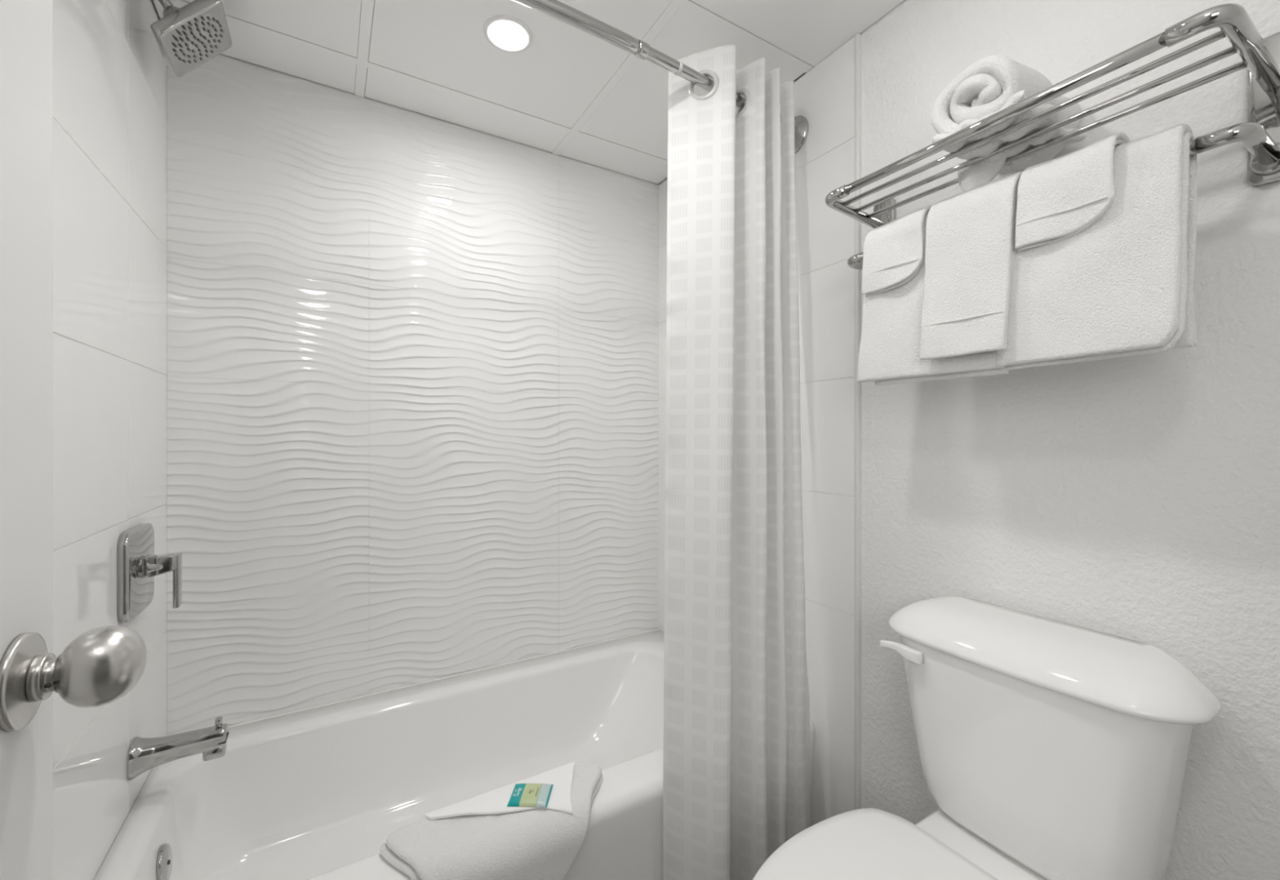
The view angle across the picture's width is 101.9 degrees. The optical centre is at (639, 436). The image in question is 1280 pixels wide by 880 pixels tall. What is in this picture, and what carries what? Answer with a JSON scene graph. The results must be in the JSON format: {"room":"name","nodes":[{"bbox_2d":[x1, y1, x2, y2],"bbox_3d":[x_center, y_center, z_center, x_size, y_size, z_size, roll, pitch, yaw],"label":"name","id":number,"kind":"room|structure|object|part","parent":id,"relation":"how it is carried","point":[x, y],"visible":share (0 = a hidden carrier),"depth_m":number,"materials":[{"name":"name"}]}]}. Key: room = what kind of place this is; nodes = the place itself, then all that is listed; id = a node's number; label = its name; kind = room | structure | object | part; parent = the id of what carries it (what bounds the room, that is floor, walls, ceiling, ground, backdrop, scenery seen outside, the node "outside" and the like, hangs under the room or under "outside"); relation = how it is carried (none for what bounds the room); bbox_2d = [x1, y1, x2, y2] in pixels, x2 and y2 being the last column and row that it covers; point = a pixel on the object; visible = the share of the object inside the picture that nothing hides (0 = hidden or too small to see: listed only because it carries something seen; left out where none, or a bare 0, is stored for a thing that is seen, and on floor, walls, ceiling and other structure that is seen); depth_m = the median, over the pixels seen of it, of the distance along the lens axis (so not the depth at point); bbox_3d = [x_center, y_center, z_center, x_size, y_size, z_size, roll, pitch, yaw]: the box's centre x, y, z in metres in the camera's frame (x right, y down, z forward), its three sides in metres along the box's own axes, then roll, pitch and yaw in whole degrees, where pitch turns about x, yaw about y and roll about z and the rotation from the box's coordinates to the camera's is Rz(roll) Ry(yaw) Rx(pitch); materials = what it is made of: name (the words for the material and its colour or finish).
{"room":"hotel bathroom","nodes":[
{"label":"hotel bathroom","id":0,"kind":"room"},
{"bbox_2d":[52,0,166,879],"bbox_3d":[-0.765,0.046,0.469,0.120,2.187,2.173,0,0,-31],"label":"wall","id":1,"kind":"structure","parent":0,"point":[109,65],"depth_m":0.95,"materials":[{"name":"white tile"}]},
{"bbox_2d":[116,523,182,623],"bbox_3d":[-1.038,0.284,1.115,0.078,0.182,0.186,0,0,-31],"label":"shower valve","id":2,"kind":"object","parent":1,"relation":"attached to","point":[137,564],"visible":1,"depth_m":1.09,"materials":[{"name":"silver metal"}]},
{"bbox_3d":[-1.030,0.278,1.119,0.054,0.043,0.044,0,0,-31],"label":"lever handle","id":3,"kind":"part","parent":2,"relation":"part of","materials":[{"name":"silver metal"}]},
{"bbox_3d":[-1.008,0.314,1.132,0.010,0.116,0.033,0,0,-31],"label":"lever blade","id":4,"kind":"part","parent":2,"relation":"part of","materials":[{"name":"silver metal"}]},
{"bbox_2d":[126,716,229,781],"bbox_3d":[-1.003,0.675,1.136,0.158,0.082,0.072,0,0,-31],"label":"tub spout","id":5,"kind":"object","parent":1,"relation":"attached to","point":[144,754],"visible":1,"depth_m":1.12,"materials":[{"name":"silver metal"}]},
{"bbox_2d":[202,743,226,760],"bbox_3d":[-0.954,0.703,1.165,0.039,0.026,0.039,0,0,-31],"label":"outlet","id":6,"kind":"object","parent":5,"relation":"attached to","point":[210,751],"depth_m":1.15,"materials":[{"name":"metal"}]},
{"bbox_2d":[150,0,231,76],"bbox_3d":[-1.012,-0.915,1.148,0.158,0.174,0.154,0,0,-31],"label":"showerhead","id":7,"kind":"object","parent":1,"relation":"attached to","point":[188,37],"visible":1,"depth_m":1.14,"materials":[{"name":"silver metal"}]},
{"bbox_3d":[-1.046,-0.948,1.127,0.078,0.069,0.021,0,0,-31],"label":"arm","id":8,"kind":"part","parent":7,"relation":"part of","materials":[{"name":"silver metal"}]},
{"bbox_2d":[513,0,808,153],"bbox_3d":[-0.194,-0.860,1.091,1.500,0.104,0.130,0,0,-31],"label":"curtain rod","id":9,"kind":"object","parent":1,"relation":"attached to","point":[556,9],"visible":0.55,"depth_m":1.13,"materials":[{"name":"silver metal"}]},
{"bbox_2d":[662,44,809,879],"bbox_3d":[0.246,0.056,1.269,0.468,1.998,0.257,0,0,-31],"label":"shower curtain","id":10,"kind":"object","parent":9,"relation":"hanging from","point":[736,748],"visible":0.97,"depth_m":1.22,"materials":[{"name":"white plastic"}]},
{"bbox_2d":[165,53,660,735],"bbox_3d":[-0.617,0.046,1.754,1.950,2.187,0.123,0,0,-31],"label":"wall","id":11,"kind":"structure","parent":0,"point":[412,398],"depth_m":1.59,"materials":[{"name":"white tile"}]},
{"bbox_2d":[153,0,903,183],"bbox_3d":[-0.111,-1.056,0.913,1.950,0.081,2.220,0,0,-31],"label":"ceiling","id":12,"kind":"structure","parent":0,"point":[575,94],"depth_m":1.38,"materials":[{"name":"grey"}]},
{"bbox_3d":[-0.990,-1.031,1.373,0.417,0.028,0.142,0,0,-31],"label":"panel","id":13,"kind":"part","parent":12,"relation":"part of","materials":[{"name":"white"}]},
{"bbox_3d":[-0.789,-1.031,1.038,0.417,0.028,0.581,0,0,-31],"label":"panel","id":14,"kind":"part","parent":12,"relation":"part of","materials":[{"name":"white"}]},
{"bbox_3d":[-0.533,-1.031,1.647,0.595,0.028,0.142,0,0,-31],"label":"panel","id":15,"kind":"part","parent":12,"relation":"part of","materials":[{"name":"white"}]},
{"bbox_2d":[483,14,533,53],"bbox_3d":[-0.333,-1.015,1.314,0.122,0.005,0.122,0,0,-31],"label":"recessed light","id":16,"kind":"object","parent":12,"relation":"in","point":[507,33],"visible":1,"depth_m":1.31,"materials":[{"name":"white plastic"}]},
{"bbox_3d":[-0.332,-1.031,1.313,0.595,0.028,0.581,0,0,-31],"label":"panel","id":17,"kind":"part","parent":12,"relation":"part of","materials":[{"name":"white"}]},
{"bbox_3d":[-0.073,-1.031,1.924,0.426,0.028,0.142,0,0,-31],"label":"panel","id":18,"kind":"part","parent":12,"relation":"part of","materials":[{"name":"white paint"}]},
{"bbox_3d":[0.128,-1.031,1.590,0.426,0.028,0.581,0,0,-31],"label":"panel","id":19,"kind":"part","parent":12,"relation":"part of","materials":[{"name":"white"}]},
{"bbox_3d":[0.447,-1.031,1.069,0.436,0.028,0.581,0,0,-31],"label":"panel","id":20,"kind":"part","parent":12,"relation":"part of","materials":[{"name":"white"}]},
{"bbox_2d":[657,0,1279,879],"bbox_3d":[0.628,0.046,1.306,0.130,2.187,2.173,0,0,-31],"label":"wall","id":21,"kind":"structure","parent":0,"point":[1136,498],"depth_m":0.96,"materials":[{"name":"white paint"}]},
{"bbox_2d":[854,33,861,809],"bbox_3d":[0.552,0.062,1.314,0.012,2.156,0.010,0,0,-31],"label":"trim","id":22,"kind":"structure","parent":21,"relation":"attached to","point":[857,37],"depth_m":1.31,"materials":[{"name":"white"}]},
{"bbox_2d":[825,3,1279,271],"bbox_3d":[0.637,-0.465,0.929,0.262,0.208,0.658,0,0,-31],"label":"towel rack","id":23,"kind":"object","parent":21,"relation":"attached to","point":[1260,56],"visible":0.79,"depth_m":0.74,"materials":[{"name":"silver metal"}]},
{"bbox_3d":[0.589,-0.465,1.252,0.012,0.208,0.054,0,0,-31],"label":"wall plate","id":24,"kind":"part","parent":23,"relation":"part of","materials":[{"name":"silver metal"}]},
{"bbox_2d":[857,216,1008,386],"bbox_3d":[0.564,-0.266,1.002,0.080,0.323,0.283,0,0,-31],"label":"bath towel","id":25,"kind":"object","parent":23,"relation":"hanging from","point":[889,353],"visible":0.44,"depth_m":1.01,"materials":[{"name":"white fabric"}]},
{"bbox_2d":[862,204,932,296],"bbox_3d":[0.536,-0.367,1.048,0.113,0.153,0.132,0,0,-31],"label":"washcloth","id":26,"kind":"object","parent":25,"relation":"on","point":[892,254],"visible":0.75,"depth_m":1.02,"materials":[{"name":"white fabric"}]},
{"bbox_2d":[920,171,1022,360],"bbox_3d":[0.605,-0.292,0.925,0.127,0.304,0.151,0,0,-31],"label":"hand towel","id":27,"kind":"object","parent":23,"relation":"hanging from","point":[970,233],"visible":0.82,"depth_m":0.89,"materials":[{"name":"white fabric"}]},
{"bbox_3d":[0.543,-0.501,0.854,0.017,0.017,0.485,0,0,-31],"label":"shelf rail","id":28,"kind":"part","parent":23,"relation":"part of","materials":[{"name":"silver metal"}]},
{"bbox_2d":[930,54,1087,191],"bbox_3d":[0.647,-0.540,0.919,0.240,0.177,0.167,0,0,-31],"label":"rolled towel","id":29,"kind":"object","parent":23,"relation":"on","point":[992,84],"visible":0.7,"depth_m":0.88,"materials":[{"name":"white fabric"}]},
{"bbox_2d":[995,123,1198,370],"bbox_3d":[0.685,-0.269,0.796,0.086,0.318,0.228,0,0,-31],"label":"bath towel","id":30,"kind":"object","parent":23,"relation":"hanging from","point":[1122,286],"visible":0.78,"depth_m":0.73,"materials":[{"name":"white fabric"}]},
{"bbox_2d":[1014,132,1130,251],"bbox_3d":[0.679,-0.371,0.810,0.112,0.144,0.124,0,0,-31],"label":"washcloth","id":31,"kind":"object","parent":30,"relation":"on","point":[1058,198],"visible":0.84,"depth_m":0.78,"materials":[{"name":"white fabric"}]},
{"bbox_3d":[0.900,-0.465,0.735,0.012,0.208,0.054,0,0,-31],"label":"wall plate","id":32,"kind":"part","parent":23,"relation":"part of","materials":[{"name":"silver metal"}]},
{"bbox_3d":[0.120,1.170,0.189,2.400,0.060,3.700,0,0,-31],"label":"floor","id":33,"kind":"structure","parent":0,"visible":0},
{"bbox_2d":[93,628,813,879],"bbox_3d":[-0.364,0.958,1.375,1.498,0.361,0.787,0,0,-31],"label":"bathtub","id":34,"kind":"object","parent":33,"relation":"on","point":[317,793],"visible":0.68,"depth_m":1.41,"materials":[{"name":"white ceramic"}]},
{"bbox_3d":[-0.975,0.878,1.065,0.018,0.072,0.072,0,0,-31],"label":"overflow plate","id":35,"kind":"part","parent":34,"relation":"part of","materials":[{"name":"silver metal"}]},
{"bbox_2d":[379,761,602,879],"bbox_3d":[-0.260,0.877,1.036,0.457,0.270,0.158,0,0,-31],"label":"bath mat","id":36,"kind":"object","parent":34,"relation":"on","point":[480,837],"visible":0.94,"depth_m":1.00,"materials":[{"name":"white fabric"}]},
{"bbox_2d":[506,783,553,807],"bbox_3d":[-0.227,0.742,1.078,0.081,0.009,0.067,0,0,1],"label":"packet","id":37,"kind":"object","parent":36,"relation":"on","point":[535,795],"visible":1,"depth_m":1.07,"materials":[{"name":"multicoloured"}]},
{"bbox_3d":[-0.226,0.742,1.078,0.035,0.008,0.067,0,0,2],"label":"lime panel","id":38,"kind":"part","parent":37,"relation":"part of","materials":[{"name":"green"}]},
{"bbox_3d":[-0.199,0.742,1.077,0.019,0.008,0.067,0,0,1],"label":"pale panel","id":39,"kind":"part","parent":37,"relation":"part of","materials":[{"name":"grey paper"}]},
{"bbox_2d":[752,595,1222,879],"bbox_3d":[0.456,0.738,0.785,0.702,0.804,0.465,0,0,-31],"label":"toilet","id":40,"kind":"object","parent":33,"relation":"on","point":[1049,748],"visible":1,"depth_m":0.83,"materials":[{"name":"white ceramic"}]},
{"bbox_3d":[0.353,0.695,0.716,0.455,0.022,0.409,0,0,-31],"label":"seat","id":41,"kind":"part","parent":40,"relation":"part of","materials":[{"name":"white plastic"}]},
{"bbox_3d":[0.509,0.419,1.010,0.018,0.025,0.079,0,0,-39],"label":"flush lever","id":42,"kind":"part","parent":40,"relation":"part of","materials":[{"name":"white plastic"}]},
{"bbox_2d":[915,808,1047,879],"bbox_3d":[0.629,0.811,0.882,0.268,0.177,0.276,0,0,-31],"label":"toilet bowl","id":43,"kind":"object","parent":40,"relation":"attached to","point":[975,848],"depth_m":0.91,"materials":[{"name":"white ceramic"}]},
{"bbox_3d":[0.673,0.554,0.914,0.180,0.333,0.408,0,0,-31],"label":"tank","id":44,"kind":"part","parent":40,"relation":"part of","materials":[{"name":"white ceramic"}]},
{"bbox_3d":[0.672,0.363,0.915,0.198,0.056,0.465,0,0,-31],"label":"tank lid","id":45,"kind":"part","parent":40,"relation":"part of","materials":[{"name":"white ceramic"}]},
{"bbox_3d":[0.462,0.046,0.009,1.750,2.187,0.120,0,0,-31],"label":"wall","id":46,"kind":"structure","parent":0,"visible":0},
{"bbox_2d":[0,0,146,879],"bbox_3d":[-0.269,0.119,0.105,0.103,2.018,0.768,0,0,-31],"label":"door","id":47,"kind":"structure","parent":46,"relation":"in","point":[101,665],"depth_m":0.39,"materials":[{"name":"white paint"}]},
{"bbox_3d":[-0.417,0.178,0.403,0.049,0.059,0.059,0,0,-31],"label":"knob","id":48,"kind":"part","parent":47,"relation":"part of","materials":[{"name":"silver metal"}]}
]}

